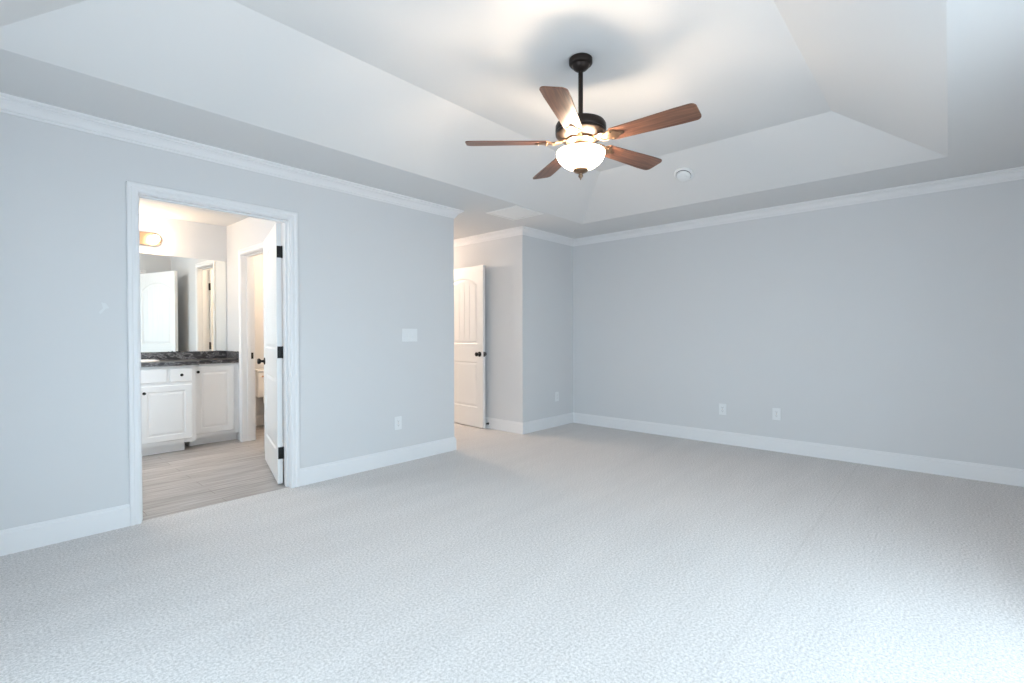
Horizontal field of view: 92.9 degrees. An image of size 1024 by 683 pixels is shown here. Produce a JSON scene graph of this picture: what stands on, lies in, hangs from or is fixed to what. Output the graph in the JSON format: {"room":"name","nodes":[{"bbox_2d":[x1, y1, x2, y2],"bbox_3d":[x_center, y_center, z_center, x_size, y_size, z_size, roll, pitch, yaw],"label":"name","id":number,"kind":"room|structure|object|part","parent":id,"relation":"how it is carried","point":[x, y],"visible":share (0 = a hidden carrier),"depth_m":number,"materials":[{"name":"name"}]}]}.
{"room":"empty bedroom","nodes":[
{"label":"empty bedroom","id":0,"kind":"room"},
{"bbox_2d":[139,214,227,352],"bbox_3d":[-4.044,-0.120,4.969,0.120,2.473,2.020,1,1,42],"label":"wall","id":1,"kind":"structure","parent":0,"point":[180,238],"depth_m":5.37,"materials":[{"name":"paint"}]},
{"bbox_2d":[140,232,161,245],"bbox_3d":[-3.950,-1.073,4.885,0.117,0.128,0.728,1,1,42],"label":"vanity light","id":2,"kind":"object","parent":1,"relation":"attached to","point":[152,239],"visible":0.26,"depth_m":5.08,"materials":[{"name":"silver metal"}]},
{"bbox_2d":[150,235,159,242],"bbox_3d":[-3.740,-1.076,5.099,0.091,0.074,0.074,1,1,42],"label":"bulb","id":3,"kind":"object","parent":2,"relation":"attached to","point":[153,238],"depth_m":5.08,"materials":[{"name":"white glass"}]},
{"bbox_2d":[140,253,225,352],"bbox_3d":[-3.952,-0.402,4.973,0.006,1.036,1.855,1,1,42],"label":"wall mirror","id":4,"kind":"object","parent":1,"relation":"attached to","point":[183,300],"visible":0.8,"depth_m":5.33,"materials":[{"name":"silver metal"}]},
{"bbox_2d":[141,351,225,359],"bbox_3d":[-3.958,0.161,4.964,0.018,0.085,1.882,1,1,42],"label":"backsplash","id":5,"kind":"structure","parent":1,"relation":"attached to","point":[197,354],"depth_m":5.33,"materials":[{"name":"stone"}]},
{"bbox_2d":[226,217,283,442],"bbox_3d":[-2.559,-0.124,5.072,2.828,2.473,0.120,1,1,42],"label":"wall","id":6,"kind":"structure","parent":0,"point":[250,231],"depth_m":5.46,"materials":[{"name":"paint"}]},
{"bbox_2d":[226,351,238,358],"bbox_3d":[-3.193,0.152,5.554,0.365,0.085,0.018,1,1,42],"label":"side splash","id":7,"kind":"object","parent":6,"relation":"attached to","point":[229,354],"visible":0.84,"depth_m":5.52,"materials":[{"name":"stone"}]},
{"bbox_2d":[238,242,264,441],"bbox_3d":[-2.707,0.051,5.208,0.736,2.121,0.156,1,1,42],"label":"door frame","id":8,"kind":"structure","parent":6,"relation":"attached to","point":[246,282],"depth_m":5.39,"materials":[{"name":"paint"}]},
{"bbox_2d":[254,254,263,414],"bbox_3d":[-3.302,-0.139,6.451,0.120,2.473,1.176,1,1,42],"label":"wall","id":9,"kind":"structure","parent":0,"point":[258,260],"depth_m":6.36,"materials":[{"name":"paint"}]},
{"bbox_2d":[256,415,263,425],"bbox_3d":[-3.209,1.029,6.465,0.015,0.135,1.056,1,1,42],"label":"baseboard","id":10,"kind":"structure","parent":9,"relation":"attached to","point":[259,418],"depth_m":6.36,"materials":[{"name":"paint"}]},
{"bbox_2d":[0,112,572,529],"bbox_3d":[-1.267,-0.117,4.305,0.120,2.473,6.348,1,1,42],"label":"wall","id":11,"kind":"structure","parent":0,"point":[370,270],"depth_m":3.28,"materials":[{"name":"paint"}]},
{"bbox_2d":[0,504,129,555],"bbox_3d":[-2.808,1.077,2.503,0.015,0.135,1.343,1,1,42],"label":"baseboard","id":12,"kind":"structure","parent":11,"relation":"attached to","point":[40,534],"depth_m":2.77,"materials":[{"name":"paint"}]},
{"bbox_2d":[99,302,108,313],"bbox_3d":[-2.441,-0.198,2.910,0.002,0.070,0.049,1,1,42],"label":"wall patch","id":13,"kind":"structure","parent":11,"relation":"attached to","point":[104,305],"depth_m":2.91,"materials":[{"name":"white paint"}]},
{"bbox_2d":[126,181,299,525],"bbox_3d":[-2.058,0.071,3.427,0.156,2.121,1.054,1,1,42],"label":"door frame","id":14,"kind":"structure","parent":11,"relation":"attached to","point":[135,191],"depth_m":3.28,"materials":[{"name":"paint"}]},
{"bbox_2d":[0,92,463,217],"bbox_3d":[-1.877,-1.272,3.469,0.076,0.080,4.072,1,1,42],"label":"crown molding","id":15,"kind":"structure","parent":11,"relation":"attached to","point":[9,104],"depth_m":3.21,"materials":[{"name":"paint"}]},
{"bbox_2d":[257,223,283,483],"bbox_3d":[-2.065,0.090,4.188,0.167,2.040,0.931,-1,1,-33],"label":"door","id":16,"kind":"structure","parent":11,"relation":"in","point":[272,248],"depth_m":3.99,"materials":[{"name":"white paint"}]},
{"bbox_3d":[-2.317,0.182,4.492,0.067,0.066,0.066,-1,1,-33],"label":"knob","id":17,"kind":"part","parent":16,"relation":"part of","materials":[{"name":"black metal"}]},
{"bbox_2d":[300,437,455,485],"bbox_3d":[-1.114,1.051,4.386,0.015,0.135,1.614,1,1,42],"label":"baseboard","id":18,"kind":"structure","parent":11,"relation":"attached to","point":[331,470],"depth_m":4.26,"materials":[{"name":"paint"}]},
{"bbox_2d":[394,416,401,429],"bbox_3d":[-1.045,0.749,4.466,0.009,0.120,0.076,1,1,42],"label":"wall outlet","id":19,"kind":"object","parent":11,"relation":"attached to","point":[398,420],"visible":1,"depth_m":4.46,"materials":[{"name":"white plastic"}]},
{"bbox_2d":[402,329,416,341],"bbox_3d":[-0.955,-0.060,4.554,0.012,0.120,0.170,1,1,42],"label":"light switch","id":20,"kind":"object","parent":11,"relation":"attached to","point":[408,335],"visible":1,"depth_m":4.54,"materials":[{"name":"white plastic"}]},
{"bbox_2d":[523,412,572,433],"bbox_3d":[0.475,1.027,6.152,0.015,0.135,1.055,1,1,42],"label":"baseboard","id":21,"kind":"structure","parent":11,"relation":"attached to","point":[545,423],"depth_m":6.11,"materials":[{"name":"paint"}]},
{"bbox_2d":[522,226,573,245],"bbox_3d":[0.473,-1.308,6.081,0.076,0.080,1.116,1,1,42],"label":"crown molding","id":22,"kind":"structure","parent":11,"relation":"attached to","point":[527,231],"depth_m":6.04,"materials":[{"name":"paint"}]},
{"bbox_2d":[555,392,558,400],"bbox_3d":[0.580,0.710,6.271,0.009,0.120,0.076,1,1,42],"label":"wall outlet","id":23,"kind":"object","parent":11,"relation":"attached to","point":[556,393],"visible":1,"depth_m":6.27,"materials":[{"name":"white plastic"}]},
{"bbox_2d":[454,236,514,420],"bbox_3d":[-1.046,-0.149,6.896,3.018,2.473,0.120,1,1,42],"label":"wall","id":24,"kind":"structure","parent":0,"point":[498,255],"depth_m":6.02,"materials":[{"name":"paint"}]},
{"bbox_2d":[454,265,486,427],"bbox_3d":[-0.647,0.061,6.377,0.167,2.040,0.869,-1,1,-45],"label":"door","id":25,"kind":"structure","parent":24,"relation":"in","point":[469,282],"depth_m":6.25,"materials":[{"name":"white paint"}]},
{"bbox_2d":[454,226,522,246],"bbox_3d":[-1.041,-1.313,6.744,3.214,0.080,0.076,1,1,42],"label":"crown molding","id":26,"kind":"structure","parent":24,"relation":"attached to","point":[515,231],"depth_m":6.05,"materials":[{"name":"paint"}]},
{"bbox_2d":[485,417,522,433],"bbox_3d":[-0.372,1.027,6.216,1.360,0.135,0.015,1,1,42],"label":"baseboard","id":27,"kind":"structure","parent":24,"relation":"attached to","point":[497,424],"depth_m":5.95,"materials":[{"name":"paint"}]},
{"bbox_2d":[0,422,1023,682],"bbox_3d":[-0.758,1.154,3.865,7.760,0.060,6.348,1,1,42],"label":"floor","id":28,"kind":"structure","parent":0,"point":[572,552],"depth_m":2.39,"materials":[{"name":"carpet"}]},
{"bbox_2d":[141,365,195,455],"bbox_3d":[-3.748,0.681,4.808,0.541,0.874,0.960,1,1,42],"label":"vanity cabinet","id":29,"kind":"object","parent":28,"relation":"on","point":[168,393],"visible":0.46,"depth_m":4.83,"materials":[{"name":"white paint"}]},
{"bbox_3d":[-3.574,0.340,4.651,0.019,0.134,0.457,1,1,42],"label":"blank panel","id":30,"kind":"part","parent":29,"relation":"part of","materials":[{"name":"white paint"}]},
{"bbox_3d":[-3.423,0.712,4.823,0.019,0.554,0.433,1,1,42],"label":"door","id":31,"kind":"part","parent":29,"relation":"part of","materials":[{"name":"white paint"}]},
{"bbox_3d":[-3.342,0.337,4.910,0.019,0.134,0.188,1,1,42],"label":"drawer","id":32,"kind":"part","parent":29,"relation":"part of","materials":[{"name":"white paint"}]},
{"bbox_2d":[141,358,238,366],"bbox_3d":[-3.760,0.224,4.799,0.533,0.039,1.900,1,1,42],"label":"countertop","id":33,"kind":"structure","parent":29,"relation":"on","point":[216,360],"depth_m":4.98,"materials":[{"name":"stone"}]},
{"bbox_2d":[141,360,159,362],"bbox_3d":[-3.740,0.274,4.795,0.355,0.173,0.444,1,1,42],"label":"sink","id":34,"kind":"object","parent":33,"relation":"in","point":[142,361],"visible":0.14,"depth_m":4.81,"materials":[{"name":"ceramic"}]},
{"bbox_2d":[184,363,238,445],"bbox_3d":[-3.333,0.673,5.389,0.381,0.874,0.460,1,1,42],"label":"vanity cabinet","id":35,"kind":"object","parent":28,"relation":"on","point":[217,404],"visible":0.86,"depth_m":5.29,"materials":[{"name":"white paint"}]},
{"bbox_3d":[-3.227,0.624,5.280,0.019,0.718,0.380,1,1,42],"label":"door","id":36,"kind":"part","parent":35,"relation":"part of","materials":[{"name":"white paint"}]},
{"bbox_2d":[255,369,263,402],"bbox_3d":[-2.956,0.728,6.215,0.688,0.742,0.450,1,1,42],"label":"toilet","id":37,"kind":"object","parent":28,"relation":"on","point":[259,373],"visible":0.1,"depth_m":6.19,"materials":[{"name":"ceramic"}]},
{"bbox_2d":[0,0,1023,239],"bbox_3d":[-0.762,-1.495,3.832,7.760,0.354,6.348,1,1,42],"label":"ceiling","id":38,"kind":"structure","parent":0,"point":[798,101],"depth_m":2.86,"materials":[{"name":"white paint"}]},
{"bbox_2d":[486,205,543,220],"bbox_3d":[0.029,-1.331,5.054,0.426,0.010,0.426,1,1,42],"label":"ceiling vent","id":39,"kind":"object","parent":38,"relation":"in","point":[516,212],"visible":1,"depth_m":5.05,"materials":[{"name":"white metal"}]},
{"bbox_2d":[465,53,701,179],"bbox_3d":[0.428,-1.273,2.764,1.244,0.680,1.271,1,1,42],"label":"ceiling fan","id":40,"kind":"object","parent":38,"relation":"hanging from","point":[580,131],"visible":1,"depth_m":2.68,"materials":[{"name":"brown wood"}]},
{"bbox_3d":[-0.029,-1.136,2.787,0.472,0.006,0.136,0,13,1],"label":"blade","id":41,"kind":"part","parent":40,"relation":"part of","materials":[{"name":"brown wood"}]},
{"bbox_3d":[0.269,-1.141,3.182,0.136,0.006,0.472,-13,4,-16],"label":"blade","id":42,"kind":"part","parent":40,"relation":"part of","materials":[{"name":"brown wood"}]},
{"bbox_3d":[0.255,-1.132,2.381,0.136,0.006,0.472,13,5,18],"label":"blade","id":43,"kind":"part","parent":40,"relation":"part of","materials":[{"name":"brown wood"}]},
{"bbox_3d":[0.393,-1.031,2.781,0.276,0.099,0.276,1,1,42],"label":"lamp shade","id":44,"kind":"part","parent":40,"relation":"part of","materials":[{"name":"white glass"}]},
{"bbox_3d":[0.737,-1.140,3.021,0.472,0.006,0.136,-1,-11,-35],"label":"blade","id":45,"kind":"part","parent":40,"relation":"part of","materials":[{"name":"brown wood"}]},
{"bbox_3d":[0.729,-1.134,2.526,0.472,0.006,0.136,0,-11,37],"label":"blade","id":46,"kind":"part","parent":40,"relation":"part of","materials":[{"name":"brown wood"}]},
{"bbox_2d":[674,167,693,180],"bbox_3d":[1.548,-1.503,4.381,0.157,0.102,0.171,-1,1,-40],"label":"smoke detector","id":47,"kind":"object","parent":38,"relation":"attached to","point":[681,173],"visible":1,"depth_m":4.34,"materials":[{"name":"white plastic"}]},
{"bbox_2d":[573,179,1023,468],"bbox_3d":[2.534,-0.133,5.074,4.502,2.473,0.120,1,1,42],"label":"wall","id":48,"kind":"structure","parent":0,"point":[896,325],"depth_m":4.58,"materials":[{"name":"paint"}]},
{"bbox_2d":[719,403,725,414],"bbox_3d":[2.268,0.730,5.240,0.076,0.120,0.009,1,1,42],"label":"wall outlet","id":49,"kind":"object","parent":48,"relation":"attached to","point":[722,407],"visible":1,"depth_m":5.24,"materials":[{"name":"white plastic"}]},
{"bbox_2d":[772,408,780,419],"bbox_3d":[2.659,0.730,4.888,0.076,0.120,0.009,1,1,42],"label":"wall outlet","id":50,"kind":"object","parent":48,"relation":"attached to","point":[776,412],"visible":1,"depth_m":4.88,"materials":[{"name":"white plastic"}]},
{"bbox_2d":[573,412,1023,486],"bbox_3d":[2.446,1.036,5.079,4.382,0.135,0.015,1,1,42],"label":"baseboard","id":51,"kind":"structure","parent":48,"relation":"attached to","point":[952,468],"depth_m":4.59,"materials":[{"name":"paint"}]},
{"bbox_2d":[573,166,1023,245],"bbox_3d":[2.422,-1.298,5.027,4.382,0.080,0.076,1,1,42],"label":"crown molding","id":52,"kind":"structure","parent":48,"relation":"attached to","point":[1017,173],"depth_m":4.54,"materials":[{"name":"paint"}]}
]}

